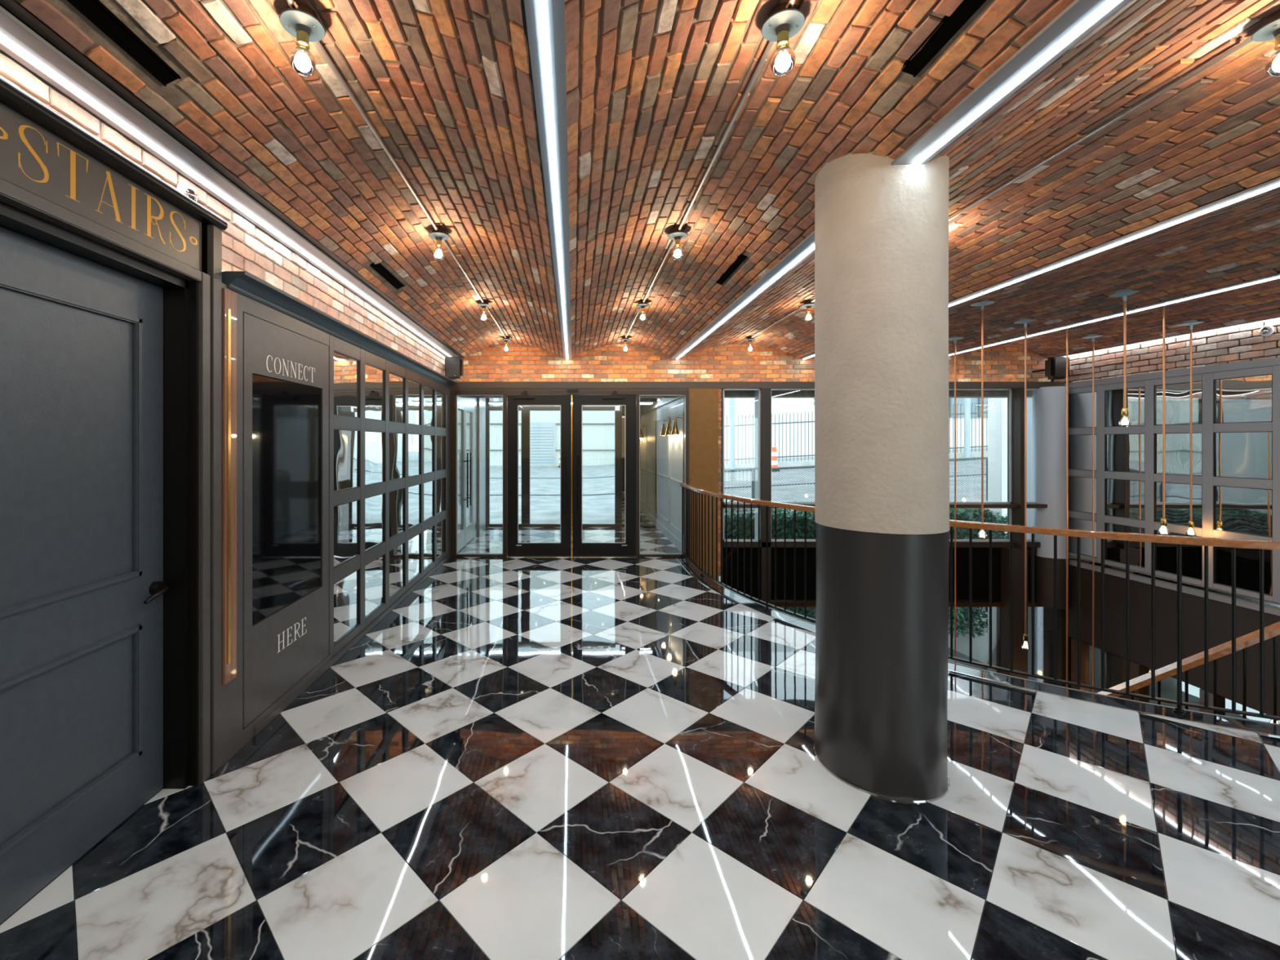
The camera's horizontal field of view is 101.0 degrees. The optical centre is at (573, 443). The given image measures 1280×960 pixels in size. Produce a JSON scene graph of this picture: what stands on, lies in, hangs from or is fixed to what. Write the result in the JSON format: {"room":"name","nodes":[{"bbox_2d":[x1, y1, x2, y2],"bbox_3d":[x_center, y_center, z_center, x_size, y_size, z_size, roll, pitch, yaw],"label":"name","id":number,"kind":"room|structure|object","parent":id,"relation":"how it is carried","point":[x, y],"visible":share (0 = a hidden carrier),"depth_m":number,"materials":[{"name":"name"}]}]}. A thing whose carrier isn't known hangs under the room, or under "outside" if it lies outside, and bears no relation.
{"room":"building lobby","nodes":[
{"label":"building lobby","id":0,"kind":"room"},
{"bbox_2d":[0,48,446,376],"bbox_3d":[-2.064,0.250,2.350,0.472,3.500,11.100,0,0,0],"label":"wall","id":1,"kind":"structure","parent":0,"point":[246,246],"depth_m":3.06,"materials":[{"name":"brick"}]},
{"bbox_2d":[0,226,168,924],"bbox_3d":[-1.886,0.436,1.488,0.118,2.312,1.875,0,0,0],"label":"door","id":2,"kind":"structure","parent":1,"relation":"in","point":[82,586],"depth_m":2.00,"materials":[{"name":"paint"}]},
{"bbox_2d":[0,102,201,271],"bbox_3d":[-1.838,-0.944,1.403,0.123,0.237,2.205,0,0,0],"label":"sign","id":3,"kind":"object","parent":1,"relation":"attached to","point":[33,159],"visible":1,"depth_m":1.93,"materials":[{"name":"grey paint"}]},
{"bbox_2d":[0,76,227,788],"bbox_3d":[-1.848,0.242,1.450,0.264,2.715,2.300,0,0,0],"label":"door frame","id":4,"kind":"structure","parent":1,"relation":"attached to","point":[193,297],"depth_m":2.43,"materials":[{"name":"black wood"}]},
{"bbox_2d":[176,181,199,202],"bbox_3d":[-1.805,-1.175,2.470,0.050,0.110,0.110,0,0,0],"label":"security camera","id":5,"kind":"object","parent":1,"relation":"attached to","point":[184,188],"visible":0.72,"depth_m":2.44,"materials":[{"name":"white plastic"}]},
{"bbox_2d":[222,271,457,765],"bbox_3d":[-1.817,0.365,5.014,0.325,2.470,4.832,0,0,0],"label":"panelling","id":6,"kind":"object","parent":1,"relation":"attached to","point":[255,297],"visible":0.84,"depth_m":2.82,"materials":[{"name":"grey paint"}]},
{"bbox_2d":[222,288,236,684],"bbox_3d":[-1.736,0.212,2.650,0.017,1.975,0.096,0,0,0],"label":"wall strip","id":7,"kind":"object","parent":6,"relation":"attached to","point":[229,297],"visible":1,"depth_m":2.63,"materials":[{"name":"gold metal"}]},
{"bbox_2d":[243,312,328,728],"bbox_3d":[-1.754,0.406,3.253,0.022,2.201,0.963,0,0,0],"label":"display panel","id":8,"kind":"object","parent":6,"relation":"attached to","point":[286,424],"visible":1,"depth_m":3.16,"materials":[{"name":"grey paint"}]},
{"bbox_2d":[328,334,450,658],"bbox_3d":[-1.759,0.380,5.587,0.028,2.330,3.677,0,0,0],"label":"window","id":9,"kind":"structure","parent":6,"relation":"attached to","point":[389,422],"depth_m":4.73,"materials":[{"name":"clear glass"}]},
{"bbox_2d":[444,356,463,379],"bbox_3d":[-1.680,-1.065,7.519,0.240,0.310,0.481,0,0,0],"label":"wall speaker","id":10,"kind":"object","parent":1,"relation":"attached to","point":[454,366],"visible":0.94,"depth_m":7.28,"materials":[{"name":"black plastic"}]},
{"bbox_2d":[457,395,475,552],"bbox_3d":[-1.678,0.400,8.250,0.123,2.400,1.500,0,0,0],"label":"door","id":11,"kind":"structure","parent":1,"relation":"in","point":[465,406],"depth_m":8.15,"materials":[{"name":"clear glass"}]},
{"bbox_2d":[477,397,485,534],"bbox_3d":[-1.730,0.250,9.575,0.140,2.700,0.650,0,0,0],"label":"wall","id":12,"kind":"structure","parent":0,"point":[481,401],"depth_m":9.43,"materials":[{"name":"grey paint"}]},
{"bbox_2d":[475,397,477,536],"bbox_3d":[-1.735,0.250,9.125,0.090,2.700,0.250,0,0,0],"label":"trim","id":13,"kind":"structure","parent":12,"relation":"attached to","point":[476,398],"depth_m":9.12,"materials":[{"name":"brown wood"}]},
{"bbox_2d":[0,527,1279,959],"bbox_3d":[2.460,1.807,3.500,9.220,0.426,13.400,0,0,0],"label":"floor","id":14,"kind":"structure","parent":0,"point":[523,758],"depth_m":2.24,"materials":[{"name":"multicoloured tile"}]},
{"bbox_2d":[813,151,950,803],"bbox_3d":[1.529,0.050,2.628,0.590,3.100,0.590,0,0,0],"label":"column","id":15,"kind":"structure","parent":14,"relation":"on","point":[882,418],"depth_m":2.38,"materials":[{"name":"white paint"}]},
{"bbox_2d":[639,395,1279,720],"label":"railing","id":16,"kind":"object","parent":14,"relation":"on","point":[639,395],"depth_m":3.40,"materials":[{"name":"black metal"}]},
{"bbox_2d":[1097,621,1279,723],"bbox_3d":[3.561,2.480,3.571,3.720,3.896,0.675,0,0,27],"label":"railing","id":17,"kind":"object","parent":14,"relation":"on","point":[1273,630],"depth_m":3.52,"materials":[{"name":"brown wood"}]},
{"bbox_2d":[15,0,1279,358],"bbox_3d":[2.703,-1.443,2.350,8.766,0.359,11.100,0,0,0],"label":"ceiling","id":18,"kind":"structure","parent":0,"point":[446,86],"depth_m":2.48,"materials":[{"name":"brick"}]},
{"bbox_2d":[66,0,181,86],"bbox_3d":[-1.481,-1.345,1.590,0.073,0.057,0.680,0,0,0],"label":"ceiling vent","id":19,"kind":"object","parent":18,"relation":"in","point":[95,11],"visible":0.91,"depth_m":1.73,"materials":[{"name":"black metal"}]},
{"bbox_2d":[279,2,325,76],"bbox_3d":[-0.925,-1.368,1.790,0.140,0.210,0.140,0,0,0],"label":"ceiling lamp","id":20,"kind":"object","parent":18,"relation":"attached to","point":[303,24],"visible":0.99,"depth_m":1.77,"materials":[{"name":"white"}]},
{"bbox_2d":[295,30,309,49],"bbox_3d":[-0.925,-1.379,1.790,0.042,0.044,0.042,0,0,0],"label":"socket","id":21,"kind":"object","parent":20,"relation":"attached to","point":[302,36],"depth_m":1.78,"materials":[{"name":"gold metal"}]},
{"bbox_2d":[369,262,404,289],"bbox_3d":[-1.481,-1.345,4.180,0.073,0.057,0.600,0,0,0],"label":"ceiling vent","id":22,"kind":"object","parent":18,"relation":"in","point":[379,268],"visible":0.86,"depth_m":4.15,"materials":[{"name":"black metal"}]},
{"bbox_2d":[287,0,506,338],"bbox_3d":[-0.925,-1.453,1.978,0.040,0.032,10.355,0,0,0],"label":"conduit pipe","id":23,"kind":"object","parent":18,"relation":"attached to","point":[292,4],"visible":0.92,"depth_m":2.49,"materials":[{"name":"silver metal"}]},
{"bbox_2d":[428,227,448,260],"bbox_3d":[-0.925,-1.368,3.600,0.140,0.210,0.140,0,0,0],"label":"ceiling lamp","id":24,"kind":"object","parent":18,"relation":"attached to","point":[441,235],"visible":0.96,"depth_m":3.58,"materials":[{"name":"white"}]},
{"bbox_2d":[520,0,564,358],"bbox_3d":[-0.090,-1.394,2.350,0.124,0.252,11.100,0,0,0],"label":"ceiling beam","id":25,"kind":"structure","parent":18,"relation":"attached to","point":[522,6],"depth_m":2.15,"materials":[{"name":"black metal"}]},
{"bbox_2d":[524,0,571,359],"bbox_3d":[-0.083,-1.254,2.270,0.115,0.023,10.940,0,0,0],"label":"recessed light","id":26,"kind":"object","parent":18,"relation":"in","point":[545,19],"visible":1,"depth_m":2.05,"materials":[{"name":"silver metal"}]},
{"bbox_2d":[537,0,568,359],"bbox_3d":[-0.090,-1.248,2.270,0.020,0.011,10.920,0,0,0],"label":"diffuser","id":27,"kind":"object","parent":26,"relation":"attached to","point":[545,48],"depth_m":2.18,"materials":[{"name":"white plastic"}]},
{"bbox_2d":[635,299,649,321],"bbox_3d":[0.716,-1.369,5.410,0.140,0.210,0.140,0,0,0],"label":"ceiling lamp","id":28,"kind":"object","parent":18,"relation":"attached to","point":[641,304],"visible":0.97,"depth_m":5.39,"materials":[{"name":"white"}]},
{"bbox_2d":[666,226,688,260],"bbox_3d":[0.716,-1.369,3.600,0.140,0.210,0.140,0,0,0],"label":"ceiling lamp","id":29,"kind":"object","parent":18,"relation":"attached to","point":[675,235],"visible":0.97,"depth_m":3.58,"materials":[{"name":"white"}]},
{"bbox_2d":[625,0,795,338],"bbox_3d":[0.716,-1.454,1.978,0.040,0.032,10.355,0,0,0],"label":"conduit pipe","id":30,"kind":"object","parent":18,"relation":"attached to","point":[790,3],"visible":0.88,"depth_m":2.48,"materials":[{"name":"silver metal"}]},
{"bbox_2d":[715,253,746,284],"bbox_3d":[1.245,-1.390,4.170,0.073,0.052,0.660,0,0,0],"label":"ceiling vent","id":31,"kind":"object","parent":18,"relation":"in","point":[740,258],"visible":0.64,"depth_m":4.12,"materials":[{"name":"black metal"}]},
{"bbox_2d":[670,231,814,359],"bbox_3d":[1.502,-1.254,5.305,0.145,0.023,4.870,0,0,0],"label":"recessed light","id":32,"kind":"object","parent":18,"relation":"in","point":[806,248],"visible":0.61,"depth_m":4.22,"materials":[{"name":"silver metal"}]},
{"bbox_2d":[761,1,805,76],"bbox_3d":[0.716,-1.369,1.790,0.140,0.210,0.140,0,0,0],"label":"ceiling lamp","id":33,"kind":"object","parent":18,"relation":"attached to","point":[781,24],"visible":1,"depth_m":1.77,"materials":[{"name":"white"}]},
{"bbox_2d":[776,29,789,48],"bbox_3d":[0.716,-1.380,1.790,0.042,0.044,0.042,0,0,0],"label":"socket","id":34,"kind":"object","parent":33,"relation":"attached to","point":[783,35],"depth_m":1.78,"materials":[{"name":"gold metal"}]},
{"bbox_2d":[900,0,986,77],"bbox_3d":[1.245,-1.390,1.600,0.073,0.052,0.700,0,0,0],"label":"ceiling vent","id":35,"kind":"object","parent":18,"relation":"in","point":[951,24],"visible":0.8,"depth_m":1.77,"materials":[{"name":"black metal"}]},
{"bbox_2d":[948,335,964,662],"bbox_3d":[4.950,1.127,6.790,0.200,5.042,0.200,0,0,0],"label":"pendant lamp","id":36,"kind":"object","parent":18,"relation":"hanging from","point":[954,338],"visible":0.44,"depth_m":6.78,"materials":[{"name":"orange metal"}]},
{"bbox_2d":[970,300,994,539],"bbox_3d":[4.240,-0.246,5.430,0.200,2.478,0.200,0,0,0],"label":"pendant lamp","id":37,"kind":"object","parent":18,"relation":"hanging from","point":[981,304],"visible":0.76,"depth_m":5.42,"materials":[{"name":"orange"}]},
{"bbox_2d":[750,36,1253,338],"bbox_3d":[2.430,-1.453,1.978,0.040,0.032,10.355,0,0,0],"label":"conduit pipe","id":38,"kind":"object","parent":18,"relation":"attached to","point":[1249,40],"visible":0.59,"depth_m":2.38,"materials":[{"name":"silver metal"}]},
{"bbox_2d":[891,0,1130,165],"bbox_3d":[1.502,-1.254,-0.400,0.145,0.023,5.600,0,0,0],"label":"recessed light","id":39,"kind":"object","parent":18,"relation":"in","point":[1080,18],"visible":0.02,"depth_m":1.76,"materials":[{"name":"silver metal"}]},
{"bbox_2d":[1013,318,1036,650],"bbox_3d":[4.990,0.449,5.780,0.200,3.659,0.200,0,0,0],"label":"pendant lamp","id":40,"kind":"object","parent":18,"relation":"hanging from","point":[1024,321],"visible":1,"depth_m":5.77,"materials":[{"name":"orange"}]},
{"bbox_2d":[799,175,1279,358],"bbox_3d":[3.400,-1.394,2.350,0.124,0.252,11.100,0,0,0],"label":"ceiling beam","id":41,"kind":"structure","parent":18,"relation":"attached to","point":[1244,188],"depth_m":3.15,"materials":[{"name":"black metal"}]},
{"bbox_2d":[800,177,1279,359],"bbox_3d":[3.400,-1.254,2.270,0.100,0.023,10.940,0,0,0],"label":"linear light","id":42,"kind":"object","parent":41,"relation":"attached to","point":[1274,184],"visible":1,"depth_m":3.14,"materials":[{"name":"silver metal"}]},
{"bbox_2d":[1065,328,1068,687],"bbox_3d":[5.750,1.107,6.100,0.200,5.083,0.200,0,0,0],"label":"pendant lamp","id":43,"kind":"object","parent":18,"relation":"hanging from","point":[1065,328],"visible":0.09,"depth_m":6.09,"materials":[{"name":"orange metal"}]},
{"bbox_2d":[1082,333,1104,693],"bbox_3d":[6.700,1.119,6.750,0.200,5.058,0.200,0,0,0],"label":"pendant lamp","id":44,"kind":"object","parent":18,"relation":"hanging from","point":[1092,336],"visible":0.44,"depth_m":6.74,"materials":[{"name":"orange metal"}]},
{"bbox_2d":[948,271,1279,353],"bbox_3d":[5.290,-1.394,2.350,0.124,0.252,11.100,0,0,0],"label":"ceiling beam","id":45,"kind":"structure","parent":18,"relation":"attached to","point":[1278,272],"depth_m":4.75,"materials":[{"name":"black metal"}]},
{"bbox_2d":[948,273,1279,355],"bbox_3d":[5.290,-1.254,2.270,0.100,0.023,10.940,0,0,0],"label":"linear light","id":46,"kind":"object","parent":45,"relation":"attached to","point":[1274,276],"visible":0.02,"depth_m":4.84,"materials":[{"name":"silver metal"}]},
{"bbox_2d":[1109,288,1139,426],"bbox_3d":[4.980,-0.768,4.730,0.200,1.232,0.200,0,0,0],"label":"pendant lamp","id":47,"kind":"object","parent":18,"relation":"hanging from","point":[1121,293],"visible":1,"depth_m":4.72,"materials":[{"name":"orange"}]},
{"bbox_2d":[1157,305,1169,535],"bbox_3d":[5.750,-0.268,5.100,0.200,2.333,0.200,0,0,0],"label":"pendant lamp","id":48,"kind":"object","parent":18,"relation":"hanging from","point":[1163,521],"visible":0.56,"depth_m":5.10,"materials":[{"name":"orange fabric"}]},
{"bbox_2d":[1057,316,1279,356],"bbox_3d":[7.048,-1.254,2.260,0.085,0.023,10.920,0,0,0],"label":"recessed light","id":49,"kind":"object","parent":18,"relation":"in","point":[1276,317],"visible":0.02,"depth_m":6.03,"materials":[{"name":"white plastic"}]},
{"bbox_2d":[1177,320,1204,536],"bbox_3d":[6.840,-0.166,5.800,0.200,2.388,0.200,0,0,0],"label":"pendant lamp","id":50,"kind":"object","parent":18,"relation":"hanging from","point":[1191,322],"visible":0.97,"depth_m":5.79,"materials":[{"name":"orange fabric"}]},
{"bbox_2d":[1251,8,1279,76],"bbox_3d":[2.430,-1.369,1.790,0.140,0.210,0.140,0,0,0],"label":"ceiling lamp","id":51,"kind":"object","parent":18,"relation":"attached to","point":[1270,28],"visible":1,"depth_m":1.80,"materials":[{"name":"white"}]},
{"bbox_2d":[654,395,684,551],"bbox_3d":[1.613,0.150,8.820,0.095,2.900,2.640,0,0,0],"label":"wall","id":52,"kind":"structure","parent":0,"point":[670,448],"depth_m":8.55,"materials":[{"name":"grey paint"}]},
{"bbox_2d":[456,395,502,554],"bbox_3d":[-1.327,0.438,7.441,0.667,2.265,0.023,0,0,0],"label":"window","id":53,"kind":"structure","parent":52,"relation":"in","point":[456,395],"depth_m":7.43,"materials":[{"name":"clear glass"}]},
{"bbox_2d":[507,390,571,555],"bbox_3d":[-0.485,0.420,7.445,0.902,2.340,0.196,0,0,0],"label":"door","id":54,"kind":"structure","parent":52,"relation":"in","point":[563,548],"depth_m":7.42,"materials":[{"name":"black metal"}]},
{"bbox_2d":[485,397,620,527],"bbox_3d":[-0.060,0.250,10.100,3.320,2.700,0.080,0,0,0],"label":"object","id":55,"kind":"structure","parent":52,"relation":"attached to","point":[525,410],"depth_m":10.06,"materials":[{"name":"brown metal"}]},
{"bbox_2d":[488,401,653,404],"bbox_3d":[-0.050,-0.780,9.945,3.100,0.040,0.090,0,0,0],"label":"linear light","id":56,"kind":"object","parent":55,"relation":"attached to","point":[490,402],"visible":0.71,"depth_m":9.93,"materials":[{"name":"silver metal"}]},
{"bbox_2d":[488,402,652,404],"bbox_3d":[-0.050,-0.770,9.945,3.100,0.020,0.030,0,0,0],"label":"diffuser","id":57,"kind":"object","parent":56,"relation":"attached to","point":[489,402],"depth_m":9.93,"materials":[{"name":"white plastic"}]},
{"bbox_2d":[449,389,688,557],"bbox_3d":[-0.056,0.417,7.442,3.379,2.365,0.135,0,0,0],"label":"door frame","id":58,"kind":"structure","parent":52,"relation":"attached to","point":[453,393],"depth_m":7.40,"materials":[{"name":"brown metal"}]},
{"bbox_2d":[571,390,635,555],"bbox_3d":[0.427,0.420,7.445,0.919,2.340,0.196,0,0,0],"label":"door","id":59,"kind":"structure","parent":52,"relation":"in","point":[628,548],"depth_m":7.42,"materials":[{"name":"black metal"}]},
{"bbox_2d":[688,388,718,580],"bbox_3d":[1.843,1.008,7.515,0.418,3.585,0.170,0,0,0],"label":"wall pier","id":60,"kind":"object","parent":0,"point":[703,402],"visible":0.43,"depth_m":7.43,"materials":[{"name":"paint"}]},
{"bbox_2d":[718,388,721,576],"bbox_3d":[2.077,0.547,7.514,0.050,2.665,0.171,0,0,0],"label":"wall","id":61,"kind":"structure","parent":0,"point":[719,389],"depth_m":7.43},
{"bbox_2d":[442,343,1051,397],"bbox_3d":[2.710,-1.110,7.873,9.380,0.820,0.254,0,0,0],"label":"wall","id":62,"kind":"structure","parent":0,"point":[724,362],"depth_m":7.75,"materials":[{"name":"brick"}]},
{"bbox_2d":[1031,356,1069,379],"bbox_3d":[6.800,-1.065,7.519,0.240,0.310,0.481,0,0,0],"label":"wall speaker","id":63,"kind":"object","parent":62,"relation":"attached to","point":[1055,366],"visible":0.98,"depth_m":7.29,"materials":[{"name":"black plastic"}]},
{"bbox_2d":[1053,356,1069,377],"bbox_3d":[6.800,-1.065,7.291,0.216,0.286,0.018,0,0,0],"label":"grille","id":64,"kind":"object","parent":63,"relation":"attached to","point":[1060,362],"depth_m":7.28,"materials":[{"name":"black metal"}]},
{"bbox_2d":[450,382,1071,391],"bbox_3d":[2.610,-0.817,7.595,8.960,0.130,0.330,0,0,0],"label":"header beam","id":65,"kind":"structure","parent":0,"point":[459,385],"depth_m":7.43,"materials":[{"name":"brown paint"}]},
{"bbox_2d":[723,546,1036,603],"bbox_3d":[4.535,3.135,7.485,4.830,3.330,0.030,0,0,0],"label":"wall","id":66,"kind":"structure","parent":0,"point":[980,556],"depth_m":7.47,"materials":[{"name":"black paint"}]},
{"bbox_2d":[719,387,1071,688],"bbox_3d":[4.592,2.007,7.505,4.996,5.585,0.390,0,0,0],"label":"window","id":67,"kind":"structure","parent":66,"relation":"in","point":[1017,505],"depth_m":7.42,"materials":[{"name":"brown metal"}]},
{"bbox_2d":[723,388,760,503],"bbox_3d":[2.397,0.033,7.474,0.535,1.635,0.028,0,0,0],"label":"window","id":68,"kind":"structure","parent":67,"relation":"attached to","point":[758,389],"depth_m":7.46,"materials":[{"name":"black metal"}]},
{"bbox_2d":[770,603,1002,673],"bbox_3d":[4.450,3.433,7.480,3.300,2.335,0.060,0,0,0],"label":"window","id":69,"kind":"structure","parent":67,"relation":"attached to","point":[996,646],"depth_m":7.49,"materials":[{"name":"black metal"}]},
{"bbox_2d":[770,507,1012,541],"bbox_3d":[4.522,1.143,7.474,3.445,0.485,0.028,0,0,0],"label":"window","id":70,"kind":"structure","parent":67,"relation":"attached to","point":[1010,508],"depth_m":7.46,"materials":[{"name":"black metal"}]},
{"bbox_2d":[1027,604,1059,685],"bbox_3d":[6.725,3.433,7.480,0.730,2.335,0.060,0,0,0],"label":"window","id":71,"kind":"structure","parent":67,"relation":"attached to","point":[1043,616],"depth_m":7.49,"materials":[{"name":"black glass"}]},
{"bbox_2d":[770,600,1040,604],"bbox_3d":[4.775,2.255,7.455,3.950,0.020,0.090,0,0,0],"label":"trim","id":72,"kind":"structure","parent":66,"relation":"attached to","point":[771,602],"depth_m":7.41,"materials":[{"name":"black metal"}]},
{"bbox_2d":[996,547,1027,679],"bbox_3d":[6.230,3.135,7.440,0.260,3.330,0.220,0,0,0],"label":"pier","id":73,"kind":"object","parent":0,"point":[1020,655],"visible":0.43,"depth_m":7.33,"materials":[{"name":"brown"}]},
{"bbox_2d":[1036,555,1069,608],"bbox_3d":[6.800,1.950,7.470,0.392,0.700,0.392,0,0,0],"label":"wall","id":74,"kind":"structure","parent":0,"point":[1045,566],"depth_m":7.32,"materials":[{"name":"brown"}]},
{"bbox_2d":[1032,386,1068,559],"bbox_3d":[6.800,0.400,7.470,0.380,2.400,0.380,0,0,0],"label":"column","id":75,"kind":"structure","parent":74,"relation":"on","point":[1049,404],"depth_m":7.33,"materials":[{"name":"grey paint"}]},
{"bbox_2d":[1051,319,1279,715],"bbox_3d":[7.233,1.815,2.350,0.334,6.170,11.100,0,0,0],"label":"wall","id":76,"kind":"structure","parent":0,"point":[1242,343],"depth_m":6.08,"materials":[{"name":"brown brick"}]},
{"bbox_2d":[1071,638,1279,724],"bbox_3d":[7.022,3.760,4.695,0.135,2.080,5.250,0,0,0],"label":"grid","id":77,"kind":"object","parent":76,"relation":"attached to","point":[1114,665],"visible":0.2,"depth_m":6.65,"materials":[{"name":"black metal"}]},
{"bbox_2d":[1258,324,1274,336],"bbox_3d":[7.037,-1.150,5.330,0.050,0.110,0.110,0,0,0],"label":"fire alarm strobe","id":78,"kind":"object","parent":76,"relation":"attached to","point":[1265,331],"visible":1,"depth_m":5.31,"materials":[{"name":"white plastic"}]},
{"bbox_2d":[1064,356,1279,715],"bbox_3d":[7.027,0.932,5.050,0.125,3.575,4.900,0,0,0],"label":"wall","id":79,"kind":"structure","parent":0,"point":[1220,613],"depth_m":6.10,"materials":[{"name":"brown"}]},
{"bbox_2d":[1068,364,1279,603],"bbox_3d":[6.999,0.385,5.050,0.028,2.390,4.900,0,0,0],"label":"window","id":80,"kind":"structure","parent":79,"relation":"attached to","point":[1236,413],"depth_m":6.00,"materials":[{"name":"grey paint"}]},
{"bbox_2d":[1068,555,1279,607],"bbox_3d":[7.018,1.597,5.010,0.145,0.030,4.820,0,0,0],"label":"trim","id":81,"kind":"structure","parent":79,"relation":"attached to","point":[1211,589],"depth_m":5.94,"materials":[{"name":"silver metal"}]},
{"bbox_2d":[1069,559,1279,616],"bbox_3d":[7.030,1.656,5.010,0.120,0.088,4.820,0,0,0],"label":"trim","id":82,"kind":"structure","parent":79,"relation":"attached to","point":[1273,610],"depth_m":5.95,"materials":[{"name":"grey paint"}]},
{"bbox_3d":[2.550,0.250,-3.300,9.700,3.500,0.200,0,0,0],"label":"wall","id":83,"kind":"structure","parent":0,"visible":0},
{"bbox_2d":[0,0,465,359],"bbox_3d":[-1.738,-1.254,2.260,0.165,0.023,10.920,0,0,0],"label":"linear light","id":84,"kind":"object","parent":83,"relation":"attached to","point":[18,41],"visible":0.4,"depth_m":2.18,"materials":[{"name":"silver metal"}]},
{"label":"outside","id":85,"kind":"structure","parent":0,"visible":0},
{"bbox_2d":[489,448,987,523],"bbox_3d":[5.000,-0.142,27.500,130.000,3.684,65.000,0,0,0],"label":"street","id":86,"kind":"structure","parent":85,"point":[597,481],"depth_m":16.90,"materials":[{"name":"grey asphalt"}]},
{"bbox_2d":[489,397,619,465],"bbox_3d":[-16.400,-2.850,38.380,47.200,9.100,1.240,0,0,0],"label":"building","id":87,"kind":"structure","parent":86,"relation":"on","point":[597,426],"depth_m":37.99,"materials":[{"name":"beige"}]},
{"bbox_2d":[728,397,737,472],"bbox_3d":[7.100,-2.307,23.400,0.340,7.187,0.300,0,0,0],"label":"pole","id":88,"kind":"object","parent":86,"relation":"on","point":[731,399],"visible":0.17,"depth_m":23.30,"materials":[{"name":"grey"}]},
{"bbox_2d":[771,446,779,471],"bbox_3d":[8.650,0.671,22.900,0.720,1.070,0.709,0,0,0],"label":"traffic barrel","id":89,"kind":"object","parent":86,"relation":"on","point":[774,453],"visible":0.35,"depth_m":22.68,"materials":[{"name":"orange plastic"}]},
{"bbox_2d":[724,397,987,461],"bbox_3d":[33.700,-4.400,34.910,52.600,12.000,2.180,0,0,0],"label":"building","id":90,"kind":"structure","parent":86,"relation":"on","point":[743,406],"depth_m":34.00,"materials":[{"name":"white"}]},
{"bbox_2d":[724,402,987,472],"bbox_3d":[16.300,-0.317,24.025,19.400,3.834,0.350,0,0,0],"label":"picket fence","id":91,"kind":"object","parent":86,"relation":"on","point":[973,454],"visible":0.2,"depth_m":23.99,"materials":[{"name":"grey metal"}]},
{"bbox_2d":[724,500,1007,539],"bbox_3d":[4.677,1.478,9.076,5.224,0.943,0.918,0,0,0],"label":"hedge","id":92,"kind":"object","parent":86,"relation":"on","point":[962,514],"visible":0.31,"depth_m":8.70,"materials":[{"name":"plant"}]},
{"bbox_2d":[964,397,973,460],"bbox_3d":[17.600,-2.580,23.400,0.340,6.641,0.300,0,0,0],"label":"pole","id":93,"kind":"object","parent":86,"relation":"on","point":[966,400],"visible":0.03,"depth_m":23.31,"materials":[{"name":"grey"}]},
{"bbox_3d":[1.280,0.250,10.150,0.760,2.700,0.100,0,0,0],"label":"wall","id":94,"kind":"structure","parent":0,"visible":0},
{"bbox_2d":[620,397,657,527],"bbox_3d":[1.255,0.350,10.080,0.690,2.500,0.080,0,0,0],"label":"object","id":95,"kind":"object","parent":94,"relation":"attached to","point":[648,413],"visible":0.52,"depth_m":10.04,"materials":[{"name":"clear glass"}]},
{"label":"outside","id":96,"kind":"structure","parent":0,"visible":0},
{"bbox_3d":[7.000,4.950,9.025,10.000,0.100,2.950,0,0,0],"label":"ground","id":97,"kind":"structure","parent":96,"visible":0},
{"bbox_2d":[718,500,987,665],"bbox_3d":[7.000,2.936,10.550,10.000,3.928,0.300,0,0,0],"label":"wall","id":98,"kind":"structure","parent":97,"relation":"on","point":[980,644],"depth_m":10.40,"materials":[{"name":"concrete"}]},
{"bbox_2d":[718,576,987,638],"bbox_3d":[5.348,2.811,10.265,5.806,2.046,0.213,0,0,0],"label":"ivy","id":99,"kind":"object","parent":98,"relation":"attached to","point":[982,624],"visible":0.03,"depth_m":10.25,"materials":[{"name":"green plant"}]},
{"bbox_2d":[724,456,987,511],"bbox_3d":[5.750,0.952,10.603,7.702,1.502,0.054,0,0,0],"label":"guard","id":100,"kind":"object","parent":98,"relation":"on","point":[753,470],"visible":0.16,"depth_m":10.60,"materials":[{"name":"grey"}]},
{"bbox_2d":[947,647,982,668],"bbox_3d":[6.750,3.750,9.950,4.500,2.300,0.100,0,0,0],"label":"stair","id":101,"kind":"structure","parent":97,"relation":"on","point":[959,655],"depth_m":9.90,"materials":[{"name":"grey"}]},
{"bbox_2d":[987,397,1007,653],"bbox_3d":[7.350,1.250,9.050,0.140,7.300,0.300,0,0,0],"label":"post","id":102,"kind":"object","parent":97,"relation":"on","point":[997,406],"depth_m":9.02,"materials":[{"name":"white"}]},
{"bbox_2d":[1026,397,1032,539],"bbox_3d":[8.300,1.250,9.050,1.000,7.300,0.500,0,0,0],"label":"pier","id":103,"kind":"structure","parent":97,"relation":"on","point":[1029,400],"depth_m":8.95,"materials":[{"name":"grey paint"}]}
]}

